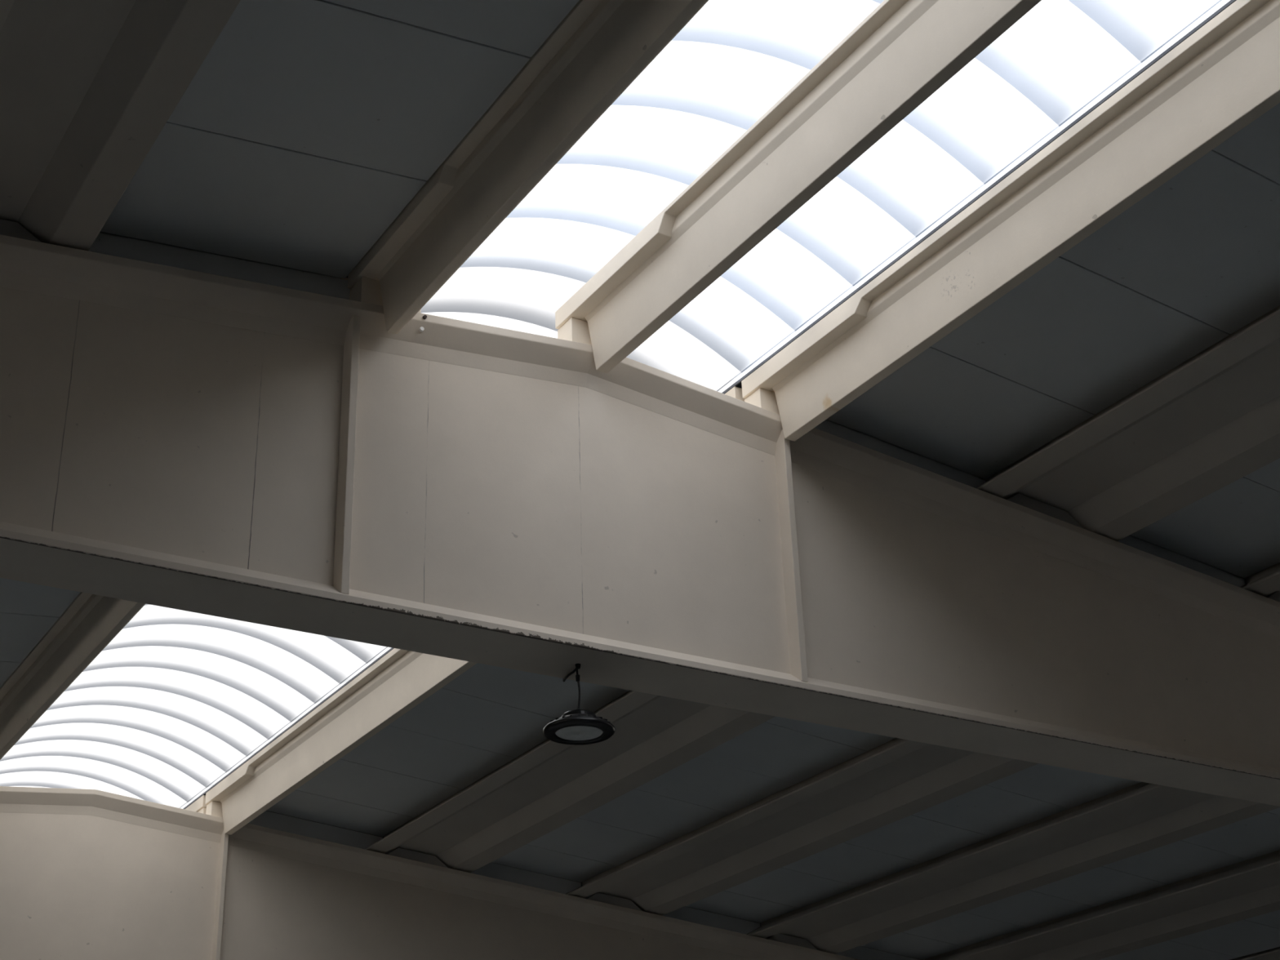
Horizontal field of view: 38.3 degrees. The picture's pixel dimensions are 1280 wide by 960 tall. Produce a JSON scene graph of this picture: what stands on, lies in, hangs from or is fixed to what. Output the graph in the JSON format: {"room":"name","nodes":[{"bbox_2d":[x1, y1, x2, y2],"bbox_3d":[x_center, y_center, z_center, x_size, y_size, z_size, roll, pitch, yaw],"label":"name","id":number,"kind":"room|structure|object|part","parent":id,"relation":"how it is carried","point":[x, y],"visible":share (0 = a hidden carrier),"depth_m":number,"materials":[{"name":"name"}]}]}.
{"room":"warehouse","nodes":[
{"label":"warehouse","id":0,"kind":"room"},
{"bbox_2d":[0,0,1279,959],"bbox_3d":[-1.023,0.371,10.663,26.836,1.518,20.886,14,-30,-29],"label":"ceiling","id":1,"kind":"structure","parent":0,"point":[306,128],"depth_m":9.97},
{"bbox_3d":[-5.511,1.439,13.746,1.508,0.203,0.993,14,-30,-29],"label":"roof panel","id":2,"kind":"part","parent":1,"relation":"part of","materials":[{"name":"grey metal"}]},
{"bbox_3d":[-4.989,1.046,12.988,1.508,0.203,0.993,14,-30,-29],"label":"roof panel","id":3,"kind":"part","parent":1,"relation":"part of","materials":[{"name":"grey metal"}]},
{"bbox_3d":[-4.466,0.653,12.231,1.508,0.202,0.993,14,-30,-29],"label":"roof panel","id":4,"kind":"part","parent":1,"relation":"part of","materials":[{"name":"grey metal"}]},
{"bbox_3d":[-2.388,-0.912,9.216,1.508,0.202,0.953,14,-30,-29],"label":"roof panel","id":5,"kind":"part","parent":1,"relation":"part of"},
{"bbox_3d":[-1.866,-1.305,8.459,1.508,0.202,0.937,14,-30,-29],"label":"roof panel","id":6,"kind":"part","parent":1,"relation":"part of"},
{"bbox_3d":[-2.897,3.057,17.168,1.422,0.193,0.716,14,-30,-29],"label":"roof panel","id":7,"kind":"part","parent":1,"relation":"part of","materials":[{"name":"grey metal"}]},
{"bbox_3d":[-1.359,-1.687,7.723,1.508,0.202,0.993,14,-30,-29],"label":"roof panel","id":8,"kind":"part","parent":1,"relation":"part of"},
{"bbox_2d":[0,266,742,808],"bbox_3d":[-3.328,1.333,14.329,2.600,0.389,11.959,14,-30,-29],"label":"window","id":9,"kind":"structure","parent":1,"relation":"attached to","point":[177,701],"depth_m":15.01,"materials":[{"name":"white plastic"}]},
{"bbox_3d":[-2.513,1.758,14.824,0.009,0.016,11.727,14,-30,-29],"label":"edge rail","id":10,"kind":"part","parent":9,"relation":"part of","materials":[{"name":"grey metal"}]},
{"bbox_3d":[-2.447,2.718,16.515,1.422,0.192,0.993,14,-30,-29],"label":"roof panel","id":11,"kind":"part","parent":1,"relation":"part of","materials":[{"name":"grey metal"}]},
{"bbox_3d":[-1.925,2.325,15.758,1.422,0.192,0.993,14,-30,-29],"label":"roof panel","id":12,"kind":"part","parent":1,"relation":"part of","materials":[{"name":"grey metal"}]},
{"bbox_2d":[0,786,859,959],"bbox_3d":[-4.881,3.574,16.041,26.322,1.707,0.422,14,-30,-29],"label":"girder","id":13,"kind":"object","parent":1,"relation":"attached to","point":[86,874],"visible":0.94,"depth_m":16.75,"materials":[{"name":"beige paint"}]},
{"bbox_2d":[185,795,206,813],"bbox_3d":[-4.643,3.707,18.124,0.353,0.412,2.964,14,-30,-29],"label":"beam","id":14,"kind":"structure","parent":13,"relation":"on","point":[198,806],"depth_m":17.05,"materials":[{"name":"beige paint"}]},
{"bbox_2d":[566,575,1246,915],"bbox_3d":[1.958,2.535,15.526,1.102,0.349,8.709,14,-30,-29],"label":"roof beam","id":15,"kind":"structure","parent":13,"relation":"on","point":[895,780],"depth_m":16.32,"materials":[{"name":"concrete"}]},
{"bbox_3d":[2.264,2.630,15.688,0.385,0.303,8.709,14,-30,-29],"label":"leg","id":16,"kind":"part","parent":15,"relation":"part of","materials":[{"name":"brown wood"}]},
{"bbox_2d":[747,782,1279,954],"bbox_3d":[3.834,3.177,16.486,1.102,0.349,8.709,14,-30,-29],"label":"roof beam","id":17,"kind":"structure","parent":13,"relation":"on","point":[1141,817],"depth_m":17.05,"materials":[{"name":"concrete"}]},
{"bbox_3d":[-0.836,-2.081,6.966,1.508,0.201,0.993,14,-30,-29],"label":"roof panel","id":18,"kind":"part","parent":1,"relation":"part of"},
{"bbox_3d":[-1.403,1.932,15.000,1.422,0.194,0.993,14,-30,-29],"label":"roof panel","id":19,"kind":"part","parent":1,"relation":"part of","materials":[{"name":"grey metal"}]},
{"bbox_2d":[204,386,745,835],"bbox_3d":[-1.574,1.396,13.673,0.353,0.412,8.673,14,-30,-29],"label":"beam","id":20,"kind":"structure","parent":1,"relation":"attached to","point":[401,680],"depth_m":14.84,"materials":[{"name":"beige paint"}]},
{"bbox_3d":[-0.880,1.539,14.243,1.422,0.194,0.993,14,-30,-29],"label":"roof panel","id":21,"kind":"part","parent":1,"relation":"part of","materials":[{"name":"grey metal"}]},
{"bbox_3d":[-1.062,3.690,18.104,1.519,0.203,0.716,14,-30,-29],"label":"roof panel","id":22,"kind":"part","parent":1,"relation":"part of","materials":[{"name":"grey metal"}]},
{"bbox_3d":[-0.612,3.351,17.452,1.519,0.202,0.993,14,-30,-29],"label":"roof panel","id":23,"kind":"part","parent":1,"relation":"part of","materials":[{"name":"grey metal"}]},
{"bbox_2d":[0,234,1279,806],"bbox_3d":[-0.318,0.138,9.423,26.322,1.707,0.437,14,-30,-29],"label":"girder","id":24,"kind":"object","parent":1,"relation":"attached to","point":[174,437],"visible":1,"depth_m":9.24,"materials":[{"name":"beige paint"}]},
{"bbox_2d":[0,0,240,250],"bbox_3d":[-0.714,-2.898,4.828,1.102,0.349,8.919,14,-30,-29],"label":"roof beam","id":25,"kind":"structure","parent":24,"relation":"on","point":[88,88],"depth_m":7.37,"materials":[{"name":"concrete"}]},
{"bbox_3d":[-1.018,-2.952,4.646,0.385,0.303,8.919,14,-30,-29],"label":"leg","id":26,"kind":"part","parent":25,"relation":"part of","materials":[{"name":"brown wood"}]},
{"bbox_2d":[0,277,347,759],"bbox_3d":[-3.599,0.903,12.533,0.353,0.412,8.673,14,-30,-29],"label":"beam","id":27,"kind":"structure","parent":24,"relation":"on","point":[91,622],"depth_m":13.23,"materials":[{"name":"beige paint"}]},
{"bbox_2d":[347,0,708,333],"bbox_3d":[1.020,-2.575,5.834,0.353,0.412,8.903,14,-30,-29],"label":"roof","id":28,"kind":"structure","parent":24,"relation":"on","point":[600,47],"depth_m":7.96,"materials":[{"name":"beige paint"}]},
{"bbox_2d":[542,663,615,745],"bbox_3d":[-0.299,1.050,8.973,0.349,0.392,0.349,-13,-28,21],"label":"lamp","id":29,"kind":"object","parent":24,"relation":"hanging from","point":[578,726],"visible":0.99,"depth_m":8.85,"materials":[{"name":"metal"}]},
{"bbox_2d":[364,477,986,872],"bbox_3d":[0.081,1.893,14.566,1.102,0.349,8.709,14,-30,-29],"label":"roof beam","id":30,"kind":"structure","parent":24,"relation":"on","point":[551,784],"depth_m":15.69,"materials":[{"name":"concrete"}]},
{"bbox_3d":[0.388,1.988,14.727,0.385,0.303,8.709,14,-30,-29],"label":"leg","id":31,"kind":"part","parent":30,"relation":"part of","materials":[{"name":"brown wood"}]},
{"bbox_2d":[555,0,1041,373],"bbox_3d":[2.025,-2.423,6.447,0.353,0.407,8.903,14,-30,-29],"label":"beam","id":32,"kind":"structure","parent":24,"relation":"on","point":[903,51],"depth_m":8.32,"materials":[{"name":"beige paint"}]},
{"bbox_2d":[741,0,1279,441],"bbox_3d":[3.045,-2.082,6.974,0.353,0.412,8.903,14,-30,-29],"label":"beam","id":33,"kind":"structure","parent":24,"relation":"on","point":[1225,75],"depth_m":8.56,"materials":[{"name":"beige paint"}]},
{"bbox_2d":[923,849,1279,959],"bbox_3d":[5.710,3.819,17.447,1.102,0.349,8.709,14,-30,-29],"label":"roof beam","id":34,"kind":"structure","parent":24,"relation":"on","point":[1246,889],"depth_m":18.34,"materials":[{"name":"concrete"}]},
{"bbox_3d":[6.016,3.913,17.608,0.385,0.303,8.709,14,-30,-29],"label":"leg","id":35,"kind":"part","parent":34,"relation":"part of","materials":[{"name":"brown wood"}]},
{"bbox_2d":[976,305,1279,541],"bbox_3d":[4.695,-1.581,7.873,1.102,0.349,8.919,14,-30,-29],"label":"roof beam","id":36,"kind":"structure","parent":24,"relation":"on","point":[1211,420],"depth_m":10.40,"materials":[{"name":"concrete"}]},
{"bbox_3d":[5.001,-1.486,8.035,0.385,0.303,8.919,14,-30,-29],"label":"leg","id":37,"kind":"part","parent":36,"relation":"part of","materials":[{"name":"brown wood"}]},
{"bbox_2d":[1229,946,1279,959],"bbox_3d":[7.586,4.461,18.407,1.102,0.349,8.709,14,-30,-29],"label":"roof beam","id":38,"kind":"structure","parent":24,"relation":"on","point":[1273,953],"depth_m":19.16,"materials":[{"name":"concrete"}]},
{"bbox_2d":[1241,562,1279,602],"bbox_3d":[6.571,-0.939,8.834,1.102,0.349,8.919,14,-30,-29],"label":"roof beam","id":39,"kind":"structure","parent":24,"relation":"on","point":[1266,582],"depth_m":11.80,"materials":[{"name":"concrete"}]},
{"bbox_3d":[-0.090,2.957,16.695,1.519,0.202,0.993,14,-30,-29],"label":"roof panel","id":40,"kind":"part","parent":1,"relation":"part of","materials":[{"name":"grey metal"}]},
{"bbox_3d":[0.432,2.564,15.937,1.519,0.202,0.993,14,-30,-29],"label":"roof panel","id":41,"kind":"part","parent":1,"relation":"part of","materials":[{"name":"grey metal"}]},
{"bbox_3d":[0.814,4.332,19.065,1.519,0.203,0.716,14,-30,-29],"label":"roof panel","id":42,"kind":"part","parent":1,"relation":"part of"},
{"bbox_3d":[0.954,2.172,15.180,1.519,0.204,0.993,14,-30,-29],"label":"roof panel","id":43,"kind":"part","parent":1,"relation":"part of","materials":[{"name":"grey metal"}]},
{"bbox_3d":[1.264,3.993,18.412,1.519,0.203,0.993,14,-30,-29],"label":"roof panel","id":44,"kind":"part","parent":1,"relation":"part of","materials":[{"name":"grey metal"}]},
{"bbox_3d":[1.476,1.778,14.422,1.519,0.203,0.993,14,-30,-29],"label":"roof panel","id":45,"kind":"part","parent":1,"relation":"part of","materials":[{"name":"grey metal"}]},
{"bbox_2d":[459,0,1236,384],"bbox_3d":[2.007,-2.683,6.592,2.600,0.389,8.945,14,-30,-29],"label":"window","id":46,"kind":"structure","parent":1,"relation":"attached to","point":[733,60],"depth_m":8.72,"materials":[{"name":"white plastic"}]},
{"bbox_3d":[2.882,-2.304,6.999,0.009,0.016,8.945,14,-30,-29],"label":"edge rail","id":47,"kind":"part","parent":46,"relation":"part of","materials":[{"name":"grey metal"}]},
{"bbox_3d":[1.786,3.599,17.655,1.519,0.202,0.993,14,-30,-29],"label":"roof panel","id":48,"kind":"part","parent":1,"relation":"part of","materials":[{"name":"grey metal"}]},
{"bbox_3d":[1.198,-0.026,11.228,1.422,0.194,0.953,14,-30,-29],"label":"roof panel","id":49,"kind":"part","parent":1,"relation":"part of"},
{"bbox_3d":[2.690,4.974,20.025,1.519,0.203,0.716,14,-30,-29],"label":"roof panel","id":50,"kind":"part","parent":1,"relation":"part of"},
{"bbox_3d":[2.308,3.207,16.897,1.519,0.203,0.993,14,-30,-29],"label":"roof panel","id":51,"kind":"part","parent":1,"relation":"part of","materials":[{"name":"grey metal"}]},
{"bbox_3d":[1.717,-0.417,10.476,1.422,0.193,0.926,14,-30,-29],"label":"roof panel","id":52,"kind":"part","parent":1,"relation":"part of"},
{"bbox_3d":[3.140,4.634,19.373,1.519,0.202,0.993,14,-30,-29],"label":"roof panel","id":53,"kind":"part","parent":1,"relation":"part of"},
{"bbox_3d":[2.830,2.813,16.140,1.519,0.202,0.993,14,-30,-29],"label":"roof panel","id":54,"kind":"part","parent":1,"relation":"part of","materials":[{"name":"grey metal"}]},
{"bbox_3d":[3.663,4.242,18.615,1.519,0.203,0.993,14,-30,-29],"label":"roof panel","id":55,"kind":"part","parent":1,"relation":"part of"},
{"bbox_3d":[3.353,2.421,15.383,1.519,0.204,0.993,14,-30,-29],"label":"roof panel","id":56,"kind":"part","parent":1,"relation":"part of","materials":[{"name":"grey metal"}]},
{"bbox_3d":[2.222,-0.797,9.744,1.422,0.193,0.993,14,-30,-29],"label":"roof panel","id":57,"kind":"part","parent":1,"relation":"part of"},
{"bbox_3d":[4.185,3.849,17.858,1.519,0.203,0.993,14,-30,-29],"label":"roof panel","id":58,"kind":"part","parent":1,"relation":"part of","materials":[{"name":"grey metal"}]},
{"bbox_3d":[5.544,5.022,19.507,1.085,0.161,0.993,14,-30,-29],"label":"roof panel","id":59,"kind":"part","parent":1,"relation":"part of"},
{"bbox_3d":[2.744,-1.191,8.986,1.422,0.192,0.993,14,-30,-29],"label":"roof panel","id":60,"kind":"part","parent":1,"relation":"part of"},
{"bbox_3d":[4.707,3.455,17.101,1.519,0.202,0.993,14,-30,-29],"label":"roof panel","id":61,"kind":"part","parent":1,"relation":"part of","materials":[{"name":"grey metal"}]},
{"bbox_3d":[3.033,0.606,12.165,1.519,0.202,0.953,14,-30,-29],"label":"roof panel","id":62,"kind":"part","parent":1,"relation":"part of","materials":[{"name":"grey metal"}]},
{"bbox_3d":[3.552,0.215,11.412,1.519,0.202,0.926,14,-30,-29],"label":"roof panel","id":63,"kind":"part","parent":1,"relation":"part of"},
{"bbox_3d":[6.066,4.629,18.750,1.085,0.161,0.993,14,-30,-29],"label":"roof panel","id":64,"kind":"part","parent":1,"relation":"part of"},
{"bbox_3d":[5.229,3.062,16.343,1.519,0.203,0.993,14,-30,-29],"label":"roof panel","id":65,"kind":"part","parent":1,"relation":"part of","materials":[{"name":"grey metal"}]},
{"bbox_3d":[3.266,-1.583,8.229,1.422,0.194,0.993,14,-30,-29],"label":"roof panel","id":66,"kind":"part","parent":1,"relation":"part of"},
{"bbox_3d":[4.056,-0.164,10.680,1.519,0.204,0.993,14,-30,-29],"label":"roof panel","id":67,"kind":"part","parent":1,"relation":"part of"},
{"bbox_3d":[6.588,4.237,17.992,1.085,0.162,0.993,14,-30,-29],"label":"roof panel","id":68,"kind":"part","parent":1,"relation":"part of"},
{"bbox_3d":[5.751,2.669,15.586,1.519,0.203,0.993,14,-30,-29],"label":"roof panel","id":69,"kind":"part","parent":1,"relation":"part of","materials":[{"name":"grey metal"}]}
]}

